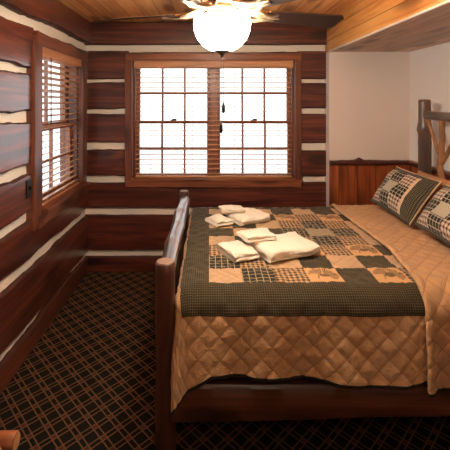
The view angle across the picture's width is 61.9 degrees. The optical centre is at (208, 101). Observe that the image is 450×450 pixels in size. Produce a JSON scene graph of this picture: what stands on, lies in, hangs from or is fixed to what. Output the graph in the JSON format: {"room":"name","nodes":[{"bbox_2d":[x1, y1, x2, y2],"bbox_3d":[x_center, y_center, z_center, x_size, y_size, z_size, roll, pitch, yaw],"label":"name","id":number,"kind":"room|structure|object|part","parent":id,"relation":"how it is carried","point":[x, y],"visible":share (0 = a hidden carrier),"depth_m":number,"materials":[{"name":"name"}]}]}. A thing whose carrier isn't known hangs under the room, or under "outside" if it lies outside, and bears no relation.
{"room":"hotel room","nodes":[
{"label":"hotel room","id":0,"kind":"room"},
{"bbox_2d":[0,0,90,394],"bbox_3d":[-1.250,0.442,1.290,0.222,2.437,4.779,0,0,0],"label":"wall","id":1,"kind":"structure","parent":0,"point":[40,270],"depth_m":2.40,"materials":[{"name":"brown wood"}]},
{"bbox_2d":[26,178,31,198],"bbox_3d":[-1.166,0.562,2.440,0.024,0.120,0.076,0,0,0],"label":"light switch","id":2,"kind":"object","parent":1,"relation":"attached to","point":[29,181],"visible":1,"depth_m":2.43,"materials":[{"name":"black plastic"}]},
{"bbox_2d":[26,30,89,231],"bbox_3d":[-1.238,0.191,3.021,0.245,1.351,1.088,0,0,0],"label":"window","id":3,"kind":"structure","parent":1,"relation":"in","point":[39,215],"depth_m":3.02,"materials":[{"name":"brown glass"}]},
{"bbox_3d":[-1.189,0.230,2.538,0.074,1.260,0.123,0,0,0],"label":"casing","id":4,"kind":"part","parent":3,"relation":"part of","materials":[{"name":"brown wood"}]},
{"bbox_3d":[-1.313,-0.082,3.020,0.036,0.594,0.804,0,0,0],"label":"sash","id":5,"kind":"part","parent":3,"relation":"part of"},
{"bbox_3d":[-1.273,0.464,3.020,0.036,0.554,0.804,0,0,0],"label":"sash","id":6,"kind":"part","parent":3,"relation":"part of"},
{"bbox_3d":[-1.183,-0.435,3.025,0.086,0.098,1.040,0,0,0],"label":"header casing","id":7,"kind":"part","parent":3,"relation":"part of","materials":[{"name":"brown wood"}]},
{"bbox_2d":[42,47,81,205],"bbox_3d":[-1.191,0.175,3.020,0.079,1.134,0.808,0,0,0],"label":"window blind","id":8,"kind":"object","parent":3,"relation":"attached to","point":[49,55],"visible":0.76,"depth_m":2.95,"materials":[{"name":"brown wood"}]},
{"bbox_3d":[-1.206,0.176,2.780,0.050,1.097,0.002,0,0,0],"label":"ladder cord","id":9,"kind":"part","parent":8,"relation":"part of","materials":[{"name":"fabric"}]},
{"bbox_3d":[-1.206,0.734,3.020,0.048,0.017,0.788,0,0,0],"label":"rail","id":10,"kind":"part","parent":8,"relation":"part of","materials":[{"name":"brown wood"}]},
{"bbox_3d":[-1.231,0.758,3.055,0.230,0.028,0.910,0,0,0],"label":"sill","id":11,"kind":"part","parent":3,"relation":"part of","materials":[{"name":"brown wood"}]},
{"bbox_3d":[-1.189,0.200,3.496,0.074,1.200,0.113,0,0,0],"label":"casing","id":12,"kind":"part","parent":3,"relation":"part of","materials":[{"name":"brown wood"}]},
{"bbox_2d":[84,22,326,271],"bbox_3d":[-0.110,0.442,3.724,2.533,2.437,0.209,0,0,0],"label":"wall","id":13,"kind":"structure","parent":0,"point":[129,228],"depth_m":3.64,"materials":[{"name":"brown wood"}]},
{"bbox_2d":[124,52,301,187],"bbox_3d":[0.040,0.176,3.716,1.716,1.311,0.227,0,0,0],"label":"window","id":14,"kind":"structure","parent":13,"relation":"in","point":[132,118],"depth_m":3.65,"materials":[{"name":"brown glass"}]},
{"bbox_3d":[-0.780,0.194,3.658,0.076,1.212,0.072,0,0,0],"label":"casing","id":15,"kind":"part","parent":14,"relation":"part of","materials":[{"name":"brown wood"}]},
{"bbox_3d":[-0.355,0.464,3.741,0.738,0.554,0.036,0,0,0],"label":"sash","id":16,"kind":"part","parent":14,"relation":"part of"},
{"bbox_3d":[-0.355,-0.088,3.781,0.738,0.607,0.036,0,0,0],"label":"sash","id":17,"kind":"part","parent":14,"relation":"part of","materials":[{"name":"brown wood"}]},
{"bbox_3d":[0.041,-0.441,3.652,1.698,0.078,0.084,0,0,0],"label":"header casing","id":18,"kind":"part","parent":14,"relation":"part of","materials":[{"name":"brown wood"}]},
{"bbox_2d":[134,60,292,177],"bbox_3d":[0.045,0.165,3.663,1.542,1.142,0.072,0,0,0],"label":"window blind","id":19,"kind":"object","parent":14,"relation":"attached to","point":[138,64],"visible":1,"depth_m":3.65,"materials":[{"name":"brown wood"}]},
{"bbox_3d":[-0.570,0.167,3.674,0.002,1.105,0.050,0,0,0],"label":"ladder cord","id":20,"kind":"part","parent":19,"relation":"part of","materials":[{"name":"white fabric"}]},
{"bbox_3d":[-0.160,0.167,3.674,0.002,1.105,0.050,0,0,0],"label":"ladder cord","id":21,"kind":"part","parent":19,"relation":"part of","materials":[{"name":"white fabric"}]},
{"bbox_3d":[0.045,0.728,3.674,1.522,0.017,0.048,0,0,0],"label":"rail","id":22,"kind":"part","parent":19,"relation":"part of","materials":[{"name":"brown wood"}]},
{"bbox_3d":[0.045,0.750,3.708,1.594,0.024,0.212,0,0,0],"label":"sill","id":23,"kind":"part","parent":14,"relation":"part of","materials":[{"name":"brown wood"}]},
{"bbox_3d":[0.446,-0.088,3.781,0.736,0.607,0.036,0,0,0],"label":"sash","id":24,"kind":"part","parent":14,"relation":"part of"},
{"bbox_3d":[0.446,0.464,3.741,0.736,0.554,0.036,0,0,0],"label":"sash","id":25,"kind":"part","parent":14,"relation":"part of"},
{"bbox_3d":[0.865,0.194,3.658,0.066,1.212,0.072,0,0,0],"label":"casing","id":26,"kind":"part","parent":14,"relation":"part of","materials":[{"name":"brown wood"}]},
{"bbox_2d":[325,52,329,157],"bbox_3d":[1.139,0.027,3.613,0.005,1.006,0.122,0,0,0],"label":"trim","id":27,"kind":"structure","parent":13,"relation":"attached to","point":[327,80],"depth_m":3.60,"materials":[{"name":"beige wood"}]},
{"bbox_2d":[57,0,357,21],"bbox_3d":[0.364,-0.827,1.322,3.481,0.100,5.044,0,0,0],"label":"ceiling","id":28,"kind":"structure","parent":0,"point":[90,10],"depth_m":3.12,"materials":[{"name":"brown wood"}]},
{"bbox_2d":[93,0,343,132],"bbox_3d":[0.055,-0.315,1.794,1.282,0.923,1.234,0,0,0],"label":"ceiling fan","id":29,"kind":"object","parent":28,"relation":"hanging from","point":[225,27],"visible":1,"depth_m":1.69,"materials":[{"name":"white glass"}]},
{"bbox_3d":[-0.364,-0.420,1.872,0.435,0.008,0.138,0,15,16],"label":"blade","id":30,"kind":"part","parent":29,"relation":"part of","materials":[{"name":"brown wood"}]},
{"bbox_3d":[0.061,-0.312,1.750,0.265,0.154,0.265,0,0,0],"label":"lamp shade","id":31,"kind":"part","parent":29,"relation":"part of","materials":[{"name":"beige glass"}]},
{"bbox_3d":[0.065,-0.108,1.742,0.002,0.225,0.011,0,0,-27],"label":"pull chain","id":32,"kind":"part","parent":29,"relation":"part of","materials":[{"name":"metal"}]},
{"bbox_3d":[0.333,-0.420,1.401,0.138,0.008,0.435,19,-11,-36],"label":"blade","id":33,"kind":"part","parent":29,"relation":"part of","materials":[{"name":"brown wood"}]},
{"bbox_3d":[0.477,-0.420,1.901,0.435,0.008,0.138,0,-15,-20],"label":"blade","id":34,"kind":"part","parent":29,"relation":"part of","materials":[{"name":"brown wood"}]},
{"bbox_2d":[0,272,449,449],"bbox_3d":[0.364,1.720,1.322,3.481,0.120,5.044,0,0,0],"label":"floor","id":35,"kind":"structure","parent":0,"point":[89,382],"depth_m":2.06,"materials":[{"name":"carpet"}]},
{"bbox_2d":[0,430,19,449],"bbox_3d":[-0.929,1.432,1.018,0.423,0.454,0.835,0,0,0],"label":"bench","id":36,"kind":"object","parent":35,"relation":"on","point":[9,439],"visible":1,"depth_m":1.39,"materials":[{"name":"brown wood"}]},
{"bbox_2d":[155,99,449,449],"bbox_3d":[0.763,0.825,2.342,2.018,1.692,1.408,0,0,0],"label":"bed","id":37,"kind":"object","parent":35,"relation":"on","point":[223,399],"visible":0.61,"depth_m":1.67,"materials":[{"name":"brown wood"}]},
{"bbox_3d":[-0.197,1.195,1.698,0.098,0.951,0.098,0,0,0],"label":"post","id":38,"kind":"part","parent":37,"relation":"part of","materials":[{"name":"brown wood"}]},
{"bbox_3d":[-0.195,0.780,2.345,0.100,0.100,1.248,0,0,0],"label":"footboard rail","id":39,"kind":"part","parent":37,"relation":"part of","materials":[{"name":"brown wood"}]},
{"bbox_3d":[-0.198,1.189,2.987,0.089,0.963,0.095,0,0,0],"label":"post","id":40,"kind":"part","parent":37,"relation":"part of","materials":[{"name":"brown wood"}]},
{"bbox_3d":[0.761,1.350,1.699,1.847,0.174,0.072,0,0,0],"label":"rail","id":41,"kind":"part","parent":37,"relation":"part of","materials":[{"name":"brown wood"}]},
{"bbox_3d":[1.712,0.824,2.983,0.116,1.690,0.123,0,0,0],"label":"post","id":42,"kind":"part","parent":37,"relation":"part of","materials":[{"name":"brown wood"}]},
{"bbox_3d":[1.716,0.112,2.345,0.077,0.082,1.268,0,0,0],"label":"headboard rail","id":43,"kind":"part","parent":37,"relation":"part of","materials":[{"name":"brown wood"}]},
{"bbox_2d":[325,52,409,206],"bbox_3d":[1.523,0.542,3.691,0.764,2.236,0.276,0,0,0],"label":"wall","id":44,"kind":"structure","parent":0,"point":[370,91],"depth_m":3.55,"materials":[{"name":"paint"}]},
{"bbox_2d":[329,161,408,205],"bbox_3d":[1.522,1.110,3.546,0.766,1.100,0.014,0,0,0],"label":"wainscot","id":45,"kind":"structure","parent":44,"relation":"attached to","point":[348,184],"depth_m":3.54,"materials":[{"name":"brown wood"}]},
{"bbox_2d":[329,157,408,165],"bbox_3d":[1.522,0.562,3.537,0.766,0.077,0.032,0,0,0],"label":"trim","id":46,"kind":"structure","parent":44,"relation":"attached to","point":[358,161],"depth_m":3.52,"materials":[{"name":"brown wood"}]},
{"bbox_2d":[328,0,449,51],"bbox_3d":[1.139,-0.478,1.226,0.016,0.012,4.653,0,0,0],"label":"trim","id":47,"kind":"structure","parent":44,"relation":"attached to","point":[447,1],"depth_m":2.23,"materials":[{"name":"beige wood"}]},
{"bbox_2d":[325,0,449,52],"bbox_3d":[1.521,-0.626,1.287,0.768,0.301,4.774,0,0,0],"label":"ceiling","id":48,"kind":"structure","parent":0,"point":[363,17],"depth_m":2.69,"materials":[{"name":"brown wood"}]},
{"bbox_2d":[410,42,449,170],"bbox_3d":[1.980,0.442,1.372,0.150,2.437,4.944,0,0,0],"label":"wall","id":49,"kind":"structure","parent":0,"point":[429,66],"depth_m":3.20,"materials":[{"name":"paint"}]},
{"bbox_2d":[408,160,449,177],"bbox_3d":[1.889,0.572,1.210,0.032,0.062,4.621,0,0,0],"label":"trim","id":50,"kind":"structure","parent":49,"relation":"attached to","point":[411,162],"depth_m":3.13,"materials":[{"name":"brown wood"}]},
{"bbox_2d":[409,165,449,180],"bbox_3d":[1.898,1.110,1.220,0.014,1.100,4.639,0,0,0],"label":"wainscot","id":51,"kind":"structure","parent":49,"relation":"attached to","point":[411,168],"depth_m":3.43,"materials":[{"name":"brown wood"}]},
{"label":"outside","id":52,"kind":"structure","parent":0,"visible":0},
{"bbox_2d":[42,111,286,191],"bbox_3d":[0.000,2.260,25.000,120.000,0.200,130.000,0,0,0],"label":"ground","id":53,"kind":"structure","parent":52,"point":[144,115],"depth_m":19.52,"materials":[{"name":"white"}]},
{"bbox_3d":[0.760,0.987,2.340,1.740,0.241,1.250,0,0,0],"label":"mattress","id":54,"kind":"object","parent":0,"visible":0},
{"bbox_2d":[170,203,449,416],"bbox_3d":[0.738,1.066,2.323,1.826,0.528,1.525,0,0,0],"label":"quilt","id":55,"kind":"object","parent":54,"relation":"on","point":[371,309],"visible":0.89,"depth_m":1.66,"materials":[{"name":"brown fabric"}]},
{"bbox_2d":[205,214,233,226],"bbox_3d":[0.069,0.813,2.591,0.133,0.041,0.179,0,0,-33],"label":"hand towel","id":56,"kind":"object","parent":55,"relation":"on","point":[218,220],"visible":1,"depth_m":2.55,"materials":[{"name":"white fabric"}]},
{"bbox_2d":[217,240,259,262],"bbox_3d":[0.157,0.810,2.053,0.153,0.047,0.216,0,0,-27],"label":"hand towel","id":57,"kind":"object","parent":55,"relation":"on","point":[236,251],"visible":1,"depth_m":2.00,"materials":[{"name":"white fabric"}]},
{"bbox_2d":[226,208,270,225],"bbox_3d":[0.278,0.805,2.652,0.251,0.058,0.231,0,0,-28],"label":"bath towel","id":58,"kind":"object","parent":55,"relation":"on","point":[252,215],"visible":0.97,"depth_m":2.59,"materials":[{"name":"white fabric"}]},
{"bbox_2d":[218,205,245,212],"bbox_3d":[0.162,0.761,2.680,0.179,0.029,0.126,0,0,-10],"label":"washcloth","id":59,"kind":"object","parent":58,"relation":"on","point":[224,208],"visible":1,"depth_m":2.64,"materials":[{"name":"white fabric"}]},
{"bbox_2d":[248,231,319,262],"bbox_3d":[0.417,0.802,2.096,0.333,0.063,0.268,0,0,-23],"label":"bath towel","id":60,"kind":"object","parent":55,"relation":"on","point":[289,245],"visible":0.97,"depth_m":2.03,"materials":[{"name":"white fabric"}]},
{"bbox_2d":[237,228,275,242],"bbox_3d":[0.270,0.754,2.142,0.186,0.032,0.154,0,0,-20],"label":"washcloth","id":61,"kind":"object","parent":60,"relation":"on","point":[257,234],"visible":1,"depth_m":2.10,"materials":[{"name":"white fabric"}]},
{"bbox_2d":[370,166,441,225],"bbox_3d":[1.354,0.640,2.634,0.245,0.290,0.509,0,0,-6],"label":"pillow","id":62,"kind":"object","parent":55,"relation":"on","point":[402,192],"visible":1,"depth_m":2.51,"materials":[{"name":"multicoloured fabric"}]},
{"bbox_2d":[414,184,449,245],"bbox_3d":[1.367,0.641,2.046,0.253,0.268,0.579,0,0,-4],"label":"pillow","id":63,"kind":"object","parent":55,"relation":"on","point":[434,219],"visible":1,"depth_m":2.12,"materials":[{"name":"multicoloured fabric"}]},
{"bbox_2d":[417,170,449,209],"bbox_3d":[1.530,0.632,2.625,0.161,0.225,0.510,0,0,0],"label":"pillow","id":64,"kind":"object","parent":55,"relation":"on","point":[444,181],"visible":0.1,"depth_m":2.52,"materials":[{"name":"beige fabric"}]}
]}

